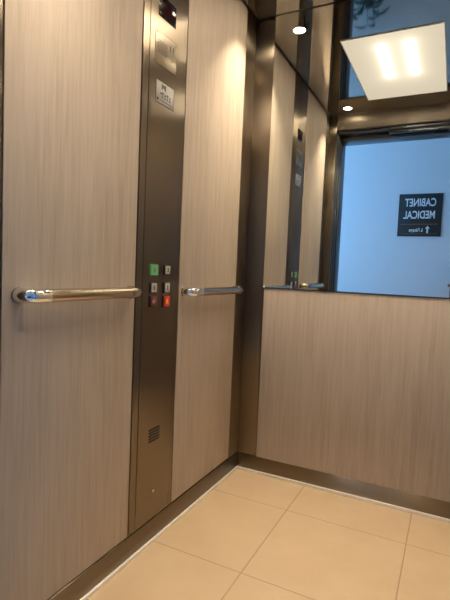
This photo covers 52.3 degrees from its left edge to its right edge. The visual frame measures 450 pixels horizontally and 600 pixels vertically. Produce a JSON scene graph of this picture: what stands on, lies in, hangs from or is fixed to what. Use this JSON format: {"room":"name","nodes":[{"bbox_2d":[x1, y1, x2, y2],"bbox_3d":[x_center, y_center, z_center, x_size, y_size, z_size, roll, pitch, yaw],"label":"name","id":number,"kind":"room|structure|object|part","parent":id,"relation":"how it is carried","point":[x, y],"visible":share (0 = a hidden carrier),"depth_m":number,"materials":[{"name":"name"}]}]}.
{"room":"elevator interior","nodes":[
{"label":"elevator interior","id":0,"kind":"room"},
{"bbox_2d":[0,0,256,599],"bbox_3d":[-0.218,-0.234,1.585,0.030,2.176,1.430,4,4,26],"label":"wall","id":1,"kind":"structure","parent":0,"point":[243,1],"depth_m":1.39,"materials":[{"name":"silver metal"}]},
{"bbox_2d":[0,0,2,210],"bbox_3d":[-0.507,-0.223,0.969,0.004,2.043,0.070,4,4,26],"label":"trim","id":2,"kind":"structure","parent":1,"relation":"attached to","point":[1,1],"depth_m":0.98,"materials":[{"name":"silver metal"}]},
{"bbox_2d":[0,0,142,599],"bbox_3d":[-0.383,-0.234,1.216,0.004,2.036,0.473,4,4,26],"label":"wall panel","id":3,"kind":"object","parent":1,"relation":"attached to","point":[72,79],"visible":1,"depth_m":1.19,"materials":[{"name":"brown wood"}]},
{"bbox_2d":[11,286,141,303],"bbox_3d":[-0.361,-0.017,1.219,0.060,0.036,0.436,4,4,26],"label":"handrail","id":4,"kind":"object","parent":3,"relation":"attached to","point":[18,295],"visible":1,"depth_m":1.13,"materials":[{"name":"silver metal"}]},
{"bbox_2d":[48,451,237,599],"bbox_3d":[-0.253,0.811,1.631,0.006,0.082,1.400,4,4,26],"label":"baseboard","id":5,"kind":"structure","parent":1,"relation":"attached to","point":[87,580],"depth_m":1.54,"materials":[{"name":"silver metal"}]},
{"bbox_2d":[128,0,188,535],"bbox_3d":[-0.213,-0.247,1.541,0.015,2.036,0.248,4,4,26],"label":"control panel","id":6,"kind":"object","parent":1,"relation":"attached to","point":[165,22],"visible":1,"depth_m":1.53,"materials":[{"name":"silver metal"}]},
{"bbox_3d":[-0.198,-0.676,1.511,0.001,0.073,0.105,4,4,26],"label":"notice frame","id":7,"kind":"part","parent":6,"relation":"part of","materials":[{"name":"grey"}]},
{"bbox_3d":[-0.198,-0.676,1.511,0.002,0.069,0.101,4,4,26],"label":"notice plate","id":8,"kind":"part","parent":6,"relation":"part of","materials":[{"name":"grey"}]},
{"bbox_3d":[-0.193,-0.810,1.502,0.002,0.100,0.121,4,4,26],"label":"intercom plate","id":9,"kind":"part","parent":6,"relation":"part of","materials":[{"name":"silver metal"}]},
{"bbox_2d":[80,466,237,599],"bbox_3d":[-0.250,0.847,1.627,0.008,0.012,1.394,4,4,26],"label":"trim","id":10,"kind":"structure","parent":1,"relation":"attached to","point":[90,593],"depth_m":1.60,"materials":[{"name":"silver metal"}]},
{"bbox_2d":[171,0,247,501],"bbox_3d":[-0.052,-0.262,1.876,0.004,2.036,0.485,4,4,26],"label":"wall panel","id":11,"kind":"object","parent":1,"relation":"attached to","point":[217,29],"visible":1,"depth_m":1.84,"materials":[{"name":"brown wood"}]},
{"bbox_2d":[181,286,242,296],"bbox_3d":[-0.031,-0.038,1.877,0.060,0.036,0.459,4,4,26],"label":"handrail","id":12,"kind":"object","parent":11,"relation":"attached to","point":[186,291],"visible":1,"depth_m":1.77,"materials":[{"name":"silver metal"}]},
{"bbox_2d":[87,469,449,599],"bbox_3d":[0.233,0.903,1.391,1.100,0.030,1.400,4,4,26],"label":"floor","id":13,"kind":"structure","parent":0,"point":[254,536],"depth_m":1.59,"materials":[{"name":"beige tile"}]},
{"bbox_2d":[244,0,340,18],"bbox_3d":[0.324,-1.233,1.254,1.074,0.003,1.374,4,4,26],"label":"ceiling","id":14,"kind":"structure","parent":0,"point":[260,8],"depth_m":1.99,"materials":[{"name":"silver metal"}]},
{"bbox_2d":[241,0,446,455],"bbox_3d":[0.600,-0.224,1.959,1.100,2.176,0.030,4,4,26],"label":"wall","id":15,"kind":"structure","parent":0,"point":[341,0],"depth_m":2.08,"materials":[{"name":"silver metal"}]},
{"bbox_2d":[228,10,275,457],"bbox_3d":[0.123,-0.270,2.122,0.097,2.043,0.103,4,4,26],"label":"trim","id":16,"kind":"structure","parent":15,"relation":"attached to","point":[260,43],"depth_m":2.15,"materials":[{"name":"silver metal"}]},
{"bbox_2d":[237,452,449,518],"bbox_3d":[0.547,0.823,2.010,1.088,0.079,0.006,4,4,26],"label":"baseboard","id":17,"kind":"structure","parent":15,"relation":"attached to","point":[436,507],"depth_m":2.01,"materials":[{"name":"silver metal"}]},
{"bbox_2d":[238,466,449,522],"bbox_3d":[0.543,0.856,2.006,1.072,0.012,0.008,4,4,26],"label":"trim","id":18,"kind":"structure","parent":15,"relation":"attached to","point":[239,467],"depth_m":2.00,"materials":[{"name":"silver metal"}]},
{"bbox_2d":[256,288,449,501],"bbox_3d":[0.566,0.379,1.982,0.892,0.810,0.005,4,4,26],"label":"wall panel","id":19,"kind":"object","parent":15,"relation":"attached to","point":[353,386],"visible":1,"depth_m":1.97,"materials":[{"name":"brown wood"}]},
{"bbox_2d":[263,0,449,298],"bbox_3d":[0.609,-0.641,1.916,0.903,1.230,0.007,4,4,26],"label":"mirror","id":20,"kind":"object","parent":15,"relation":"attached to","point":[358,199],"visible":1,"depth_m":1.93,"materials":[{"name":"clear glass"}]}
]}

